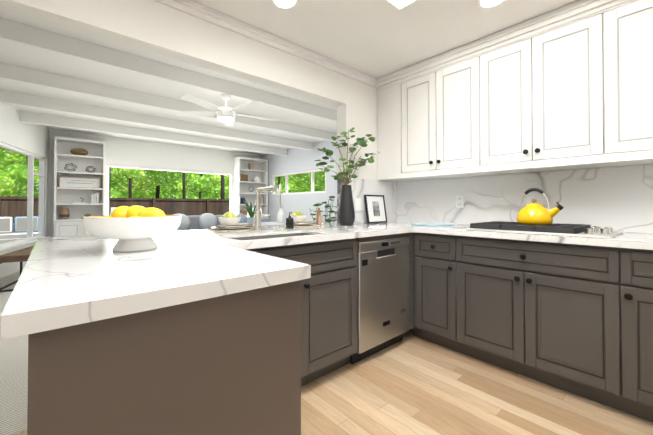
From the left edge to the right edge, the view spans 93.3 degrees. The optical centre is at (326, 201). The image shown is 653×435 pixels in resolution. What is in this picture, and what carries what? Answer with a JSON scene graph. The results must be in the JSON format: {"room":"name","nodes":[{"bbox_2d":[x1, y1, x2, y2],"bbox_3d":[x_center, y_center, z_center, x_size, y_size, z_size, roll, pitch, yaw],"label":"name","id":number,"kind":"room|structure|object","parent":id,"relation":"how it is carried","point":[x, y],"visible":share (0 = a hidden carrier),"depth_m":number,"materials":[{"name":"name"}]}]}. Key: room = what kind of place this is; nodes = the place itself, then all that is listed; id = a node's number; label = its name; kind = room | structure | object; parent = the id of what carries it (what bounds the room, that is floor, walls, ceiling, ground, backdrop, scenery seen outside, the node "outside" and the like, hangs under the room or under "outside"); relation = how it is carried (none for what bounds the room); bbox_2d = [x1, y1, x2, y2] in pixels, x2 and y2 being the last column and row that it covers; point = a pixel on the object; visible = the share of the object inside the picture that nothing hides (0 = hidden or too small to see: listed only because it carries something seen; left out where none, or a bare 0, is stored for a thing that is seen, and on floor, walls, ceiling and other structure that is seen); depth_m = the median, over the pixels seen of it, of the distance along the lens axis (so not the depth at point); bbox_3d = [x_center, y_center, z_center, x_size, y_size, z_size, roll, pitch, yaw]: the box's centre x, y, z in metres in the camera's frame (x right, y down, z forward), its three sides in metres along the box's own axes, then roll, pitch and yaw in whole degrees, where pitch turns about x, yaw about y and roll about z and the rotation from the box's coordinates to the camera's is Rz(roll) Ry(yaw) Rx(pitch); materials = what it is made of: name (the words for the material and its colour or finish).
{"room":"kitchen","nodes":[
{"label":"kitchen","id":0,"kind":"room"},
{"bbox_2d":[0,269,27,434],"bbox_3d":[-2.399,1.170,5.026,6.955,0.051,6.535,1,-1,-42],"label":"floor","id":1,"kind":"structure","parent":0,"point":[13,382],"depth_m":1.95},
{"bbox_2d":[0,245,34,291],"bbox_3d":[-4.295,0.912,4.556,0.370,0.452,1.450,0,-1,-26],"label":"leather bench","id":2,"kind":"object","parent":1,"relation":"on","point":[21,256],"visible":0.31,"depth_m":3.96,"materials":[{"name":"brown leather"}]},
{"bbox_2d":[53,136,105,236],"bbox_3d":[-5.183,-0.074,6.489,0.855,2.468,0.428,1,-1,-42],"label":"built-in bookshelf","id":3,"kind":"object","parent":1,"relation":"on","point":[79,177],"visible":0.79,"depth_m":6.53,"materials":[{"name":"white wood"}]},
{"bbox_2d":[83,226,90,234],"bbox_3d":[-3.707,0.761,5.460,0.840,0.782,0.780,0,-1,-22],"label":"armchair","id":4,"kind":"object","parent":1,"relation":"on","point":[85,232],"depth_m":4.98,"materials":[{"name":"fabric"}]},
{"bbox_2d":[173,213,268,230],"bbox_3d":[-2.831,0.707,7.116,2.500,0.921,1.700,1,-1,-42],"label":"sectional sofa","id":5,"kind":"object","parent":1,"relation":"on","point":[203,221],"visible":0.25,"depth_m":7.41,"materials":[{"name":"grey fabric"}]},
{"bbox_2d":[234,157,268,218],"bbox_3d":[-2.208,-0.044,9.122,0.960,2.468,0.428,1,-1,-42],"label":"built-in bookshelf","id":6,"kind":"object","parent":1,"relation":"on","point":[250,176],"visible":0.5,"depth_m":9.20,"materials":[{"name":"white painted wood"}]},
{"bbox_2d":[238,184,285,226],"bbox_3d":[-1.045,0.402,5.629,1.400,1.496,0.900,1,-1,-42],"label":"table","id":7,"kind":"object","parent":1,"relation":"on","point":[280,217],"visible":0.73,"depth_m":5.39,"materials":[{"name":"white"}]},
{"bbox_2d":[309,196,336,223],"bbox_3d":[-0.011,0.528,3.975,0.462,1.207,0.419,1,-1,-42],"label":"potted plant","id":8,"kind":"object","parent":1,"relation":"on","point":[328,220],"visible":0.27,"depth_m":3.94,"materials":[{"name":"green plant"}]},
{"bbox_2d":[0,9,336,154],"bbox_3d":[-2.379,-1.565,5.018,6.978,0.100,6.620,1,-1,-42],"label":"ceiling","id":9,"kind":"structure","parent":0,"point":[25,58],"depth_m":4.25,"materials":[{"name":"white"}]},
{"bbox_2d":[0,18,336,155],"bbox_3d":[-2.097,-1.434,4.772,6.659,0.164,4.760,1,-1,-42],"label":"ceiling beams","id":10,"kind":"structure","parent":9,"relation":"attached to","point":[12,33],"depth_m":4.34,"materials":[{"name":"white wood"}]},
{"bbox_2d":[173,94,276,126],"bbox_3d":[-1.250,-1.193,3.934,1.317,0.335,1.309,1,-1,-42],"label":"ceiling fan","id":11,"kind":"object","parent":10,"relation":"hanging from","point":[226,114],"visible":1,"depth_m":3.85,"materials":[{"name":"white"}]},
{"bbox_2d":[0,0,649,277],"bbox_3d":[-3.406,-0.223,1.560,3.000,2.660,10.625,1,-1,-42],"label":"wall","id":12,"kind":"structure","parent":0,"point":[155,27],"depth_m":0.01,"materials":[{"name":"white paint"}]},
{"bbox_2d":[0,142,44,250],"bbox_3d":[-4.513,-0.097,3.855,0.150,1.618,5.325,0,-1,-26],"label":"window","id":13,"kind":"structure","parent":12,"relation":"in","point":[30,189],"depth_m":5.65,"materials":[{"name":"white wood"}]},
{"bbox_2d":[106,164,232,215],"bbox_3d":[-3.886,-0.141,8.008,3.006,1.396,0.080,1,-1,-42],"label":"window","id":14,"kind":"structure","parent":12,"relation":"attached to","point":[175,170],"depth_m":7.78,"materials":[{"name":"white"}]},
{"bbox_2d":[154,0,376,86],"bbox_3d":[-1.100,-1.214,1.695,4.256,0.074,0.044,1,-1,-42],"label":"crown molding","id":15,"kind":"structure","parent":12,"relation":"attached to","point":[203,12],"depth_m":2.24,"materials":[{"name":"white wood"}]},
{"bbox_2d":[272,169,325,194],"bbox_3d":[-0.792,-0.507,8.387,0.080,0.586,2.456,1,-1,-42],"label":"window","id":16,"kind":"structure","parent":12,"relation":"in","point":[286,181],"depth_m":8.28,"materials":[{"name":"white"}]},
{"bbox_2d":[376,72,414,181],"bbox_3d":[0.758,-0.710,3.125,0.328,0.976,0.352,1,-1,-42],"label":"upper cabinet","id":17,"kind":"object","parent":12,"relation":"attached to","point":[391,94],"depth_m":3.01,"materials":[{"name":"white wood"}]},
{"bbox_2d":[407,40,494,179],"bbox_3d":[1.093,-0.714,2.747,0.328,0.976,0.784,1,-1,-42],"label":"upper cabinet","id":18,"kind":"object","parent":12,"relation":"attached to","point":[449,98],"depth_m":2.57,"materials":[{"name":"white wood"}]},
{"bbox_2d":[491,0,626,174],"bbox_3d":[1.549,-0.720,2.231,0.328,0.976,0.845,1,-1,-42],"label":"upper cabinet","id":19,"kind":"object","parent":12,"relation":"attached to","point":[568,87],"depth_m":2.02,"materials":[{"name":"white wood"}]},
{"bbox_2d":[619,0,652,165],"bbox_3d":[2.026,-0.726,1.693,0.328,0.976,0.846,1,-1,-42],"label":"upper cabinet","id":20,"kind":"object","parent":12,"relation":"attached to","point":[635,16],"depth_m":1.75,"materials":[{"name":"white wood"}]},
{"bbox_2d":[12,329,652,434],"bbox_3d":[-0.107,1.115,0.031,5.945,0.050,3.985,1,-1,-42],"label":"floor","id":21,"kind":"structure","parent":0,"point":[409,383],"depth_m":1.70,"materials":[{"name":"brown wood"}]},
{"bbox_2d":[1,164,652,434],"bbox_3d":[0.828,0.429,1.125,2.859,1.341,3.967,1,-1,-42],"label":"kitchen counter","id":22,"kind":"object","parent":21,"relation":"on","point":[203,332],"visible":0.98,"depth_m":1.60,"materials":[{"name":"dark grey painted wood"}]},
{"bbox_2d":[83,205,181,251],"bbox_3d":[-0.761,0.101,1.230,0.330,0.174,0.330,1,-1,-42],"label":"bowl","id":23,"kind":"object","parent":22,"relation":"on","point":[134,228],"visible":1,"depth_m":1.15,"materials":[{"name":"white ceramic"}]},
{"bbox_2d":[208,211,254,230],"bbox_3d":[-0.683,0.134,2.220,0.324,0.130,0.324,1,-1,-42],"label":"place setting","id":24,"kind":"object","parent":22,"relation":"on","point":[229,221],"visible":1,"depth_m":2.18,"materials":[{"name":"white ceramic"}]},
{"bbox_2d":[254,186,276,230],"bbox_3d":[-0.389,0.048,2.098,0.119,0.301,0.246,1,-1,-42],"label":"faucet","id":25,"kind":"object","parent":22,"relation":"on","point":[258,214],"depth_m":2.13,"materials":[{"name":"silver metal"}]},
{"bbox_2d":[286,212,293,228],"bbox_3d":[-0.279,0.139,2.337,0.060,0.122,0.060,1,-1,-42],"label":"soap dispenser","id":26,"kind":"object","parent":22,"relation":"on","point":[289,222],"visible":1,"depth_m":2.31,"materials":[{"name":"black plastic"}]},
{"bbox_2d":[281,211,318,226],"bbox_3d":[-0.222,0.139,2.627,0.324,0.130,0.324,1,-1,-42],"label":"place setting","id":27,"kind":"object","parent":22,"relation":"on","point":[299,217],"visible":0.85,"depth_m":2.59,"materials":[{"name":"white ceramic"}]},
{"bbox_2d":[316,208,321,224],"bbox_3d":[-0.070,0.132,2.885,0.056,0.150,0.189,0,-1,-4],"label":"bottles","id":28,"kind":"object","parent":22,"relation":"on","point":[319,217],"visible":1,"depth_m":2.85,"materials":[{"name":"brown wood"}]},
{"bbox_2d":[1,221,652,339],"bbox_3d":[0.828,0.207,1.127,2.859,0.038,3.967,1,-1,-42],"label":"countertop","id":29,"kind":"structure","parent":22,"relation":"on","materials":[{"name":"white stone"}]},
{"bbox_2d":[315,128,378,224],"bbox_3d":[0.181,-0.221,2.728,0.480,0.852,0.425,1,-1,-42],"label":"vase","id":30,"kind":"object","parent":22,"relation":"on","point":[346,213],"visible":1,"depth_m":2.71,"materials":[{"name":"black"}]},
{"bbox_2d":[364,195,386,223],"bbox_3d":[0.483,0.070,3.011,0.285,0.275,0.016,1,-10,-42],"label":"picture frame","id":31,"kind":"object","parent":22,"relation":"on","point":[375,207],"visible":0.9,"depth_m":3.00,"materials":[{"name":"black"}]},
{"bbox_2d":[350,237,408,363],"bbox_3d":[0.267,0.695,2.438,0.582,0.836,0.534,1,-1,-42],"label":"dishwasher","id":32,"kind":"object","parent":22,"relation":"in","point":[382,266],"depth_m":2.21,"materials":[{"name":"silver metal"}]},
{"bbox_2d":[411,222,454,226],"bbox_3d":[0.906,0.192,2.657,0.330,0.025,0.230,0,-1,10],"label":"open book","id":33,"kind":"object","parent":22,"relation":"on","point":[445,224],"visible":1,"depth_m":2.59,"materials":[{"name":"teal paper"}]},
{"bbox_2d":[348,164,652,232],"bbox_3d":[1.698,-0.021,1.718,0.775,0.428,3.694,1,-1,-42],"label":"backsplash","id":34,"kind":"structure","parent":22,"relation":"on","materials":[{"name":"white stone"}]},
{"bbox_2d":[516,188,563,224],"bbox_3d":[1.443,0.028,2.090,0.208,0.248,0.269,1,-1,-42],"label":"kettle","id":35,"kind":"object","parent":22,"relation":"on","point":[533,213],"visible":1,"depth_m":2.04,"materials":[{"name":"yellow metal"}]},
{"bbox_2d":[193,0,578,78],"bbox_3d":[-0.079,-1.546,0.029,5.945,0.550,3.900,1,-1,-42],"label":"ceiling","id":36,"kind":"structure","parent":0,"point":[377,39],"depth_m":2.15,"materials":[{"name":"white paint"}]},
{"bbox_2d":[271,0,297,9],"bbox_3d":[-0.260,-1.245,1.908,0.169,0.008,0.169,0,-1,9],"label":"recessed light","id":37,"kind":"object","parent":36,"relation":"in","point":[292,4],"depth_m":1.94,"materials":[{"name":"white"}]},
{"bbox_2d":[477,0,505,8],"bbox_3d":[1.021,-1.246,1.901,0.169,0.008,0.169,-1,-1,42],"label":"recessed light","id":38,"kind":"object","parent":36,"relation":"in","point":[483,4],"depth_m":1.93,"materials":[{"name":"white glass"}]},
{"bbox_2d":[456,195,463,207],"bbox_3d":[1.216,-0.002,2.813,0.008,0.115,0.070,1,-1,-42],"label":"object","id":39,"kind":"structure","parent":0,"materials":[{"name":"white plastic"}]},
{"label":"outside","id":40,"kind":"structure","parent":0,"visible":0},
{"bbox_3d":[-7.950,1.503,5.648,70.000,0.100,75.000,1,-1,-42],"label":"ground","id":41,"kind":"structure","parent":40,"visible":0},
{"bbox_2d":[0,147,324,222],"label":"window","id":42,"kind":"structure","parent":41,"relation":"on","point":[174,192],"depth_m":12.29,"materials":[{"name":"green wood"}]},
{"bbox_3d":[-9.019,1.365,6.707,5.800,0.200,4.000,1,-1,-42],"label":"patio slab","id":43,"kind":"object","parent":41,"relation":"on","visible":0},
{"bbox_2d":[0,216,37,242],"bbox_3d":[-8.189,0.834,8.416,1.900,0.860,0.850,1,-1,-42],"label":"sofa","id":44,"kind":"object","parent":43,"relation":"on","point":[10,230],"visible":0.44,"depth_m":8.24,"materials":[{"name":"grey fabric"}]}
]}

